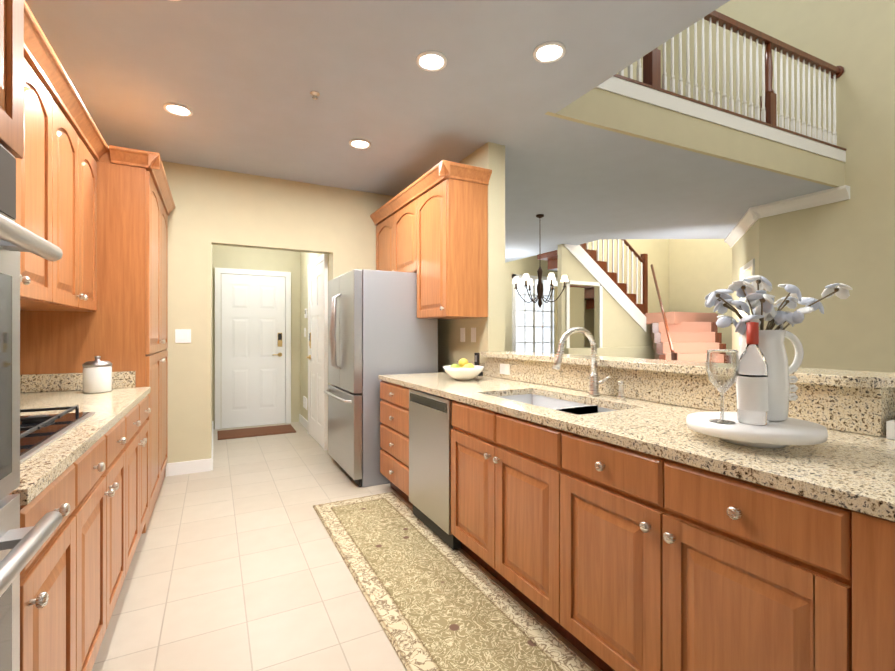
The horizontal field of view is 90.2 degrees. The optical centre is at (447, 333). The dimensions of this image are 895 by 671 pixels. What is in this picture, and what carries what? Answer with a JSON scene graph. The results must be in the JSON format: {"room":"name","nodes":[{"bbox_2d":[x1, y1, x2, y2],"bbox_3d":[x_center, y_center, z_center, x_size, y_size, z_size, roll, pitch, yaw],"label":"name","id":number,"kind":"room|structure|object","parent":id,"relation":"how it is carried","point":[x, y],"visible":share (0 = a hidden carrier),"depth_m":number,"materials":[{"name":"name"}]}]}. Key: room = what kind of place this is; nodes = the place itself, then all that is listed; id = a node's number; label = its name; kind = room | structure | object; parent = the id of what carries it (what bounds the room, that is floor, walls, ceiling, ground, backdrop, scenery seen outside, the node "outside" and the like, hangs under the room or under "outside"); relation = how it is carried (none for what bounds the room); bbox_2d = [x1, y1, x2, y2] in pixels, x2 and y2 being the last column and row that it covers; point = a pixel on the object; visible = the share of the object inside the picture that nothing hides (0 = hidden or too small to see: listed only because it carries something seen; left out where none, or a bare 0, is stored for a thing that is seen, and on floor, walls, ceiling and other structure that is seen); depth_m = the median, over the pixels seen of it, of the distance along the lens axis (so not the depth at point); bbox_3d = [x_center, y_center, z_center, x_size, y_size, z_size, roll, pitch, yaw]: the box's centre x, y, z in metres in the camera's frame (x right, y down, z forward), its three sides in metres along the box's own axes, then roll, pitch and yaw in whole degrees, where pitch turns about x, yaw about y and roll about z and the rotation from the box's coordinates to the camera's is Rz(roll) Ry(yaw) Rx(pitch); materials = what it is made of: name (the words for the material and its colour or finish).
{"room":"kitchen","nodes":[
{"label":"kitchen","id":0,"kind":"room"},
{"bbox_2d":[162,161,394,475],"bbox_3d":[-1.790,-0.129,4.296,2.980,2.740,0.120,0,0,-28],"label":"wall","id":1,"kind":"structure","parent":0,"point":[217,218],"depth_m":4.10,"materials":[{"name":"paint"}]},
{"bbox_2d":[175,329,190,342],"bbox_3d":[-2.335,0.021,3.936,0.120,0.120,0.010,0,0,-28],"label":"switch plate","id":2,"kind":"object","parent":1,"relation":"attached to","point":[182,335],"visible":1,"depth_m":3.94,"materials":[{"name":"white paint"}]},
{"bbox_2d":[166,459,209,476],"bbox_3d":[-2.303,1.186,3.950,0.330,0.110,0.015,0,0,-28],"label":"baseboard","id":3,"kind":"structure","parent":1,"relation":"attached to","point":[188,467],"depth_m":3.94,"materials":[{"name":"white wood"}]},
{"bbox_2d":[210,421,212,470],"bbox_3d":[-2.589,1.186,4.912,0.015,0.110,1.985,0,0,-28],"label":"baseboard","id":4,"kind":"structure","parent":1,"relation":"attached to","point":[211,459],"depth_m":4.14,"materials":[{"name":"white wood"}]},
{"bbox_2d":[215,267,290,429],"bbox_3d":[-2.593,0.192,5.981,0.940,2.100,0.086,0,0,-28],"label":"door","id":5,"kind":"structure","parent":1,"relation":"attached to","point":[252,349],"depth_m":5.98,"materials":[{"name":"white wood"}]},
{"bbox_2d":[299,414,307,429],"bbox_3d":[-1.915,1.187,5.962,0.015,0.110,0.750,0,0,-28],"label":"baseboard","id":6,"kind":"structure","parent":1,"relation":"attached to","point":[302,420],"depth_m":5.98,"materials":[{"name":"white wood"}]},
{"bbox_2d":[303,309,306,409],"bbox_3d":[-1.895,0.332,5.916,0.022,1.320,0.250,0,0,-28],"label":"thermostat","id":7,"kind":"object","parent":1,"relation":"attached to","point":[304,402],"visible":1,"depth_m":5.88,"materials":[{"name":"white paint"}]},
{"bbox_2d":[306,254,327,449],"bbox_3d":[-1.533,0.191,5.153,0.086,2.100,0.940,0,0,-28],"label":"door","id":8,"kind":"structure","parent":1,"relation":"attached to","point":[317,356],"depth_m":5.04,"materials":[{"name":"white wood"}]},
{"bbox_2d":[92,422,601,670],"bbox_3d":[2.921,1.267,5.926,13.000,0.050,16.000,0,0,-28],"label":"floor","id":9,"kind":"structure","parent":0,"point":[237,563],"depth_m":2.25,"materials":[{"name":"tile"}]},
{"bbox_2d":[0,0,62,670],"bbox_3d":[-0.930,0.058,0.425,0.695,2.360,0.878,0,0,-28],"label":"tall cabinet","id":10,"kind":"object","parent":9,"relation":"on","point":[20,547],"visible":1,"depth_m":0.86,"materials":[{"name":"brown wood"}]},
{"bbox_2d":[12,407,87,670],"bbox_3d":[-1.263,0.734,0.984,0.626,1.010,0.414,0,0,-28],"label":"base cabinet","id":11,"kind":"object","parent":9,"relation":"on","point":[84,464],"depth_m":1.20,"materials":[{"name":"brown wood"}]},
{"bbox_2d":[20,379,131,670],"bbox_3d":[-1.551,0.734,1.534,0.626,1.010,0.828,0,0,-28],"label":"base cabinet","id":12,"kind":"object","parent":9,"relation":"on","point":[109,413],"depth_m":1.80,"materials":[{"name":"brown wood"}]},
{"bbox_2d":[20,371,150,557],"bbox_3d":[-1.936,0.734,2.268,0.626,1.010,0.830,0,0,-28],"label":"base cabinet","id":13,"kind":"object","parent":9,"relation":"on","point":[141,410],"depth_m":2.50,"materials":[{"name":"brown wood"}]},
{"bbox_2d":[82,356,111,392],"bbox_3d":[-1.976,0.227,2.517,0.134,0.204,0.134,0,0,-28],"label":"canister","id":14,"kind":"object","parent":13,"relation":"on","point":[97,375],"visible":1,"depth_m":2.47,"materials":[{"name":"white ceramic"}]},
{"bbox_2d":[20,145,174,533],"bbox_3d":[-2.382,0.060,3.178,0.673,2.360,1.302,0,0,-28],"label":"pantry","id":15,"kind":"object","parent":9,"relation":"on","point":[124,327],"visible":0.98,"depth_m":2.73,"materials":[{"name":"brown wood"}]},
{"bbox_2d":[217,424,295,439],"bbox_3d":[-2.405,1.234,5.621,0.880,0.016,0.500,0,0,-28],"label":"door mat","id":16,"kind":"object","parent":9,"relation":"on","point":[251,432],"visible":1,"depth_m":5.58,"materials":[{"name":"brown"}]},
{"bbox_2d":[324,269,437,486],"bbox_3d":[-0.659,0.361,4.114,0.824,1.760,0.910,0,0,-28],"label":"fridge","id":17,"kind":"object","parent":9,"relation":"on","point":[376,326],"visible":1,"depth_m":3.69,"materials":[{"name":"grey metal"}]},
{"bbox_2d":[380,380,405,499],"bbox_3d":[-0.082,0.803,3.465,0.720,0.875,0.619,0,0,-28],"label":"base cabinet","id":18,"kind":"object","parent":9,"relation":"on","point":[393,396],"depth_m":3.29,"materials":[{"name":"brown wood"}]},
{"bbox_2d":[406,384,449,546],"bbox_3d":[0.196,0.802,2.925,0.728,0.875,0.595,0,0,-28],"label":"dishwasher","id":19,"kind":"object","parent":9,"relation":"on","point":[427,413],"depth_m":2.74,"materials":[{"name":"silver metal"}]},
{"bbox_2d":[313,492,594,670],"bbox_3d":[0.269,1.233,1.489,0.605,0.012,4.198,0,0,-28],"label":"rug","id":20,"kind":"object","parent":9,"relation":"on","point":[435,601],"visible":1,"depth_m":2.06,"materials":[{"name":"beige carpet"}]},
{"bbox_2d":[450,396,553,627],"bbox_3d":[0.543,0.802,2.270,0.720,0.875,0.888,0,0,-28],"label":"base cabinet","id":21,"kind":"object","parent":9,"relation":"on","point":[502,463],"depth_m":2.03,"materials":[{"name":"brown wood"}]},
{"bbox_2d":[537,243,730,362],"bbox_3d":[3.707,-0.293,7.575,3.280,3.072,3.409,0,0,-28],"label":"staircase","id":22,"kind":"structure","parent":9,"relation":"on","point":[695,336],"depth_m":7.84,"materials":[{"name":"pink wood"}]},
{"bbox_2d":[586,239,677,359],"bbox_3d":[3.235,-0.774,7.199,2.091,4.034,1.817,0,0,-28],"label":"stair railing","id":23,"kind":"object","parent":22,"relation":"on","point":[642,259],"visible":0.38,"depth_m":8.19,"materials":[{"name":"white paint"}]},
{"bbox_2d":[457,351,894,436],"bbox_3d":[1.178,0.689,2.034,0.320,1.100,4.320,0,0,-28],"label":"backsplash","id":24,"kind":"structure","parent":9,"relation":"on","point":[859,402],"depth_m":1.94,"materials":[{"name":"stone"}]},
{"bbox_2d":[500,364,509,374],"bbox_3d":[0.415,0.258,3.237,0.009,0.075,0.120,0,0,-28],"label":"electrical outlet plate","id":25,"kind":"object","parent":24,"relation":"attached to","point":[504,368],"depth_m":3.23,"materials":[{"name":"white paint"}]},
{"bbox_2d":[554,424,837,670],"bbox_3d":[0.953,0.801,1.487,0.720,0.875,0.879,0,0,-28],"label":"base cabinet","id":26,"kind":"object","parent":9,"relation":"on","point":[603,532],"depth_m":1.26,"materials":[{"name":"brown wood"}]},
{"bbox_2d":[378,372,894,515],"bbox_3d":[0.862,0.347,1.869,0.932,0.035,4.324,0,0,-28],"label":"countertop","id":27,"kind":"structure","parent":26,"relation":"on","point":[855,468],"depth_m":1.35,"materials":[{"name":"beige stone"}]},
{"bbox_2d":[443,358,483,380],"bbox_3d":[0.114,0.252,3.182,0.300,0.154,0.300,0,0,-28],"label":"fruit bowl","id":28,"kind":"object","parent":27,"relation":"on","point":[463,370],"visible":1,"depth_m":3.10,"materials":[{"name":"white ceramic"}]},
{"bbox_2d":[474,353,482,375],"bbox_3d":[0.233,0.240,3.504,0.070,0.179,0.060,0,0,-28],"label":"cradle","id":29,"kind":"object","parent":27,"relation":"on","point":[476,358],"visible":0.58,"depth_m":3.49,"materials":[{"name":"black plastic"}]},
{"bbox_2d":[498,392,609,411],"bbox_3d":[0.520,0.436,2.254,0.411,0.167,0.810,0,0,-28],"label":"sink","id":30,"kind":"object","parent":27,"relation":"in","point":[534,397],"depth_m":2.52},
{"bbox_2d":[552,327,624,399],"bbox_3d":[0.709,0.146,2.242,0.297,0.364,0.223,0,0,-28],"label":"faucet","id":31,"kind":"object","parent":27,"relation":"on","point":[594,382],"visible":1,"depth_m":2.32,"materials":[{"name":"silver metal"}]},
{"bbox_2d":[686,411,827,447],"bbox_3d":[0.931,0.298,1.363,0.356,0.060,0.356,0,0,-28],"label":"cake stand","id":32,"kind":"object","parent":27,"relation":"on","point":[784,433],"visible":0.9,"depth_m":1.27,"materials":[{"name":"white ceramic"}]},
{"bbox_2d":[705,349,739,423],"bbox_3d":[0.830,0.158,1.346,0.088,0.218,0.088,0,0,-28],"label":"wine glass","id":33,"kind":"object","parent":32,"relation":"on","point":[709,359],"visible":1,"depth_m":1.34,"materials":[{"name":"clear glass"}]},
{"bbox_2d":[737,322,767,424],"bbox_3d":[0.912,0.116,1.333,0.077,0.302,0.077,0,0,-28],"label":"wine bottle","id":34,"kind":"object","parent":32,"relation":"on","point":[752,392],"visible":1,"depth_m":1.31,"materials":[{"name":"white glass"}]},
{"bbox_2d":[705,275,852,420],"bbox_3d":[1.029,0.039,1.420,0.362,0.455,0.306,0,0,-28],"label":"pitcher","id":35,"kind":"object","parent":32,"relation":"on","point":[759,301],"visible":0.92,"depth_m":1.39,"materials":[{"name":"white ceramic"}]},
{"bbox_2d":[886,419,894,439],"bbox_3d":[1.546,-0.587,1.341,0.300,1.829,0.300,0,0,-28],"label":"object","id":36,"kind":"structure","parent":27,"relation":"on","point":[890,429],"depth_m":1.39,"materials":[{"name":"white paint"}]},
{"bbox_2d":[834,500,894,670],"bbox_3d":[1.468,0.801,0.503,0.720,0.875,1.343,0,0,-28],"label":"base cabinet","id":37,"kind":"object","parent":9,"relation":"on","point":[864,538],"depth_m":0.91,"materials":[{"name":"brown wood"}]},
{"bbox_2d":[25,0,834,262],"bbox_3d":[1.615,-1.530,3.551,8.320,0.540,13.000,0,0,-28],"label":"ceiling","id":38,"kind":"structure","parent":0,"point":[241,79],"depth_m":2.83,"materials":[{"name":"paint"}]},
{"bbox_2d":[163,103,192,116],"bbox_3d":[-1.796,-1.492,2.973,0.170,0.012,0.170,0,0,-28],"label":"recessed light","id":39,"kind":"object","parent":38,"relation":"in","point":[176,109],"visible":0.98,"depth_m":2.97,"materials":[{"name":"white glass"}]},
{"bbox_2d":[310,91,319,99],"bbox_3d":[-0.827,-1.482,2.780,0.060,0.035,0.060,0,0,-28],"label":"sprinkler","id":40,"kind":"object","parent":38,"relation":"attached to","point":[315,94],"visible":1,"depth_m":2.77,"materials":[{"name":"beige metal"}]},
{"bbox_2d":[349,139,370,148],"bbox_3d":[-0.688,-1.492,3.508,0.170,0.012,0.170,0,0,-28],"label":"recessed light","id":41,"kind":"object","parent":38,"relation":"in","point":[359,143],"visible":0.98,"depth_m":3.50,"materials":[{"name":"white glass"}]},
{"bbox_2d":[416,51,446,71],"bbox_3d":[-0.087,-1.492,2.445,0.170,0.012,0.170,0,0,-28],"label":"recessed light","id":42,"kind":"object","parent":38,"relation":"in","point":[432,61],"visible":0.96,"depth_m":2.44,"materials":[{"name":"white paint"}]},
{"bbox_2d":[512,214,568,307],"bbox_3d":[1.169,-0.908,5.631,0.683,1.180,0.695,0,0,-28],"label":"chandelier","id":43,"kind":"object","parent":38,"relation":"hanging from","point":[539,289],"visible":1,"depth_m":5.60,"materials":[{"name":"white glass"}]},
{"bbox_2d":[533,41,565,62],"bbox_3d":[0.541,-1.493,2.368,0.170,0.012,0.170,0,0,-28],"label":"recessed light","id":44,"kind":"object","parent":38,"relation":"in","point":[550,52],"visible":0.98,"depth_m":2.36,"materials":[{"name":"white paint"}]},
{"bbox_2d":[438,142,504,375],"bbox_3d":[-0.992,-0.128,6.158,0.160,2.740,5.960,0,0,-28],"label":"wall","id":45,"kind":"structure","parent":0,"point":[490,336],"depth_m":3.54,"materials":[{"name":"paint"}]},
{"bbox_2d":[370,160,491,318],"bbox_3d":[-0.239,-0.694,4.077,0.432,1.130,1.701,0,0,-28],"label":"upper cabinet","id":46,"kind":"object","parent":45,"relation":"attached to","point":[432,228],"visible":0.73,"depth_m":3.45,"materials":[{"name":"brown wood"}]},
{"bbox_2d":[460,328,464,341],"bbox_3d":[0.130,0.011,3.830,0.009,0.120,0.075,0,0,-28],"label":"electrical outlet plate","id":47,"kind":"object","parent":45,"relation":"attached to","point":[462,330],"depth_m":3.82,"materials":[{"name":"white paint"}]},
{"bbox_2d":[471,328,475,341],"bbox_3d":[0.213,0.011,3.671,0.009,0.120,0.075,0,0,-28],"label":"electrical outlet plate","id":48,"kind":"object","parent":45,"relation":"attached to","point":[473,330],"depth_m":3.66,"materials":[{"name":"white paint"}]},
{"bbox_2d":[505,255,620,350],"bbox_3d":[1.353,-2.056,9.678,7.300,6.600,0.100,0,0,-28],"label":"wall","id":49,"kind":"structure","parent":0,"point":[529,265],"depth_m":9.64,"materials":[{"name":"paint"}]},
{"bbox_2d":[512,274,557,352],"bbox_3d":[2.139,-0.155,10.009,1.660,2.260,0.040,0,0,-28],"label":"dining room window","id":50,"kind":"structure","parent":49,"relation":"in","point":[532,327],"depth_m":9.88,"materials":[{"name":"white glass"}]},
{"bbox_2d":[564,347,653,358],"bbox_3d":[3.762,0.743,8.342,4.030,1.000,0.100,0,0,-28],"label":"wall","id":51,"kind":"structure","parent":0,"point":[628,352],"depth_m":7.92,"materials":[{"name":"paint"}]},
{"bbox_2d":[554,243,668,353],"bbox_3d":[3.698,-0.150,8.433,4.100,2.789,0.100,0,0,-28],"label":"wall","id":52,"kind":"structure","parent":0,"point":[622,327],"depth_m":8.09,"materials":[{"name":"paint"}]},
{"bbox_2d":[566,280,602,347],"bbox_3d":[2.357,0.173,7.652,0.820,2.140,0.020,0,0,-28],"label":"door frame","id":53,"kind":"structure","parent":52,"relation":"attached to","point":[600,308],"depth_m":7.67,"materials":[{"name":"white wood"}]},
{"bbox_2d":[588,239,668,254],"bbox_3d":[3.792,-2.056,9.601,2.850,6.600,0.100,0,0,-28],"label":"wall","id":54,"kind":"structure","parent":0,"point":[638,244],"depth_m":9.85,"materials":[{"name":"paint"}]},
{"bbox_2d":[617,44,662,88],"bbox_3d":[1.478,-3.558,5.580,3.680,3.600,0.120,0,0,-28],"label":"wall","id":55,"kind":"structure","parent":0,"point":[660,47],"depth_m":6.14,"materials":[{"name":"paint"}]},
{"bbox_2d":[666,0,894,372],"bbox_3d":[5.128,-2.060,2.737,0.150,6.600,8.300,0,0,-28],"label":"wall","id":56,"kind":"structure","parent":0,"point":[812,252],"depth_m":4.70,"materials":[{"name":"paint"}]},
{"bbox_2d":[545,74,845,187],"bbox_3d":[2.142,-1.695,4.791,4.246,0.397,2.206,0,0,-28],"label":"balcony slab","id":57,"kind":"object","parent":56,"relation":"attached to","point":[617,103],"visible":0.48,"depth_m":3.66,"materials":[{"name":"paint"}]},
{"bbox_2d":[619,10,843,145],"bbox_3d":[2.372,-2.334,3.843,3.730,0.878,0.280,0,0,-28],"label":"balcony railing","id":58,"kind":"object","parent":57,"relation":"on","point":[766,112],"visible":0.71,"depth_m":4.06,"materials":[{"name":"white paint"}]},
{"bbox_2d":[740,259,754,343],"bbox_3d":[3.972,0.157,5.916,0.020,2.170,0.890,0,0,24],"label":"trim","id":59,"kind":"structure","parent":56,"relation":"attached to","point":[749,264],"depth_m":5.82,"materials":[{"name":"white wood"}]},
{"bbox_2d":[724,185,849,247],"bbox_3d":[4.242,-1.433,5.818,1.640,0.130,2.138,0,0,-28],"label":"crown molding","id":60,"kind":"structure","parent":56,"relation":"attached to","point":[748,219],"depth_m":5.00,"materials":[{"name":"white wood"}]},
{"bbox_3d":[-1.051,-0.132,-0.216,0.105,2.740,8.800,0,0,-28],"label":"wall","id":61,"kind":"structure","parent":0,"visible":0},
{"bbox_2d":[15,0,108,311],"bbox_3d":[-1.741,-0.626,1.668,0.413,0.990,2.072,0,0,-28],"label":"upper cabinet","id":62,"kind":"object","parent":61,"relation":"attached to","point":[65,146],"visible":0.79,"depth_m":1.96,"materials":[{"name":"brown wood"}]}
]}

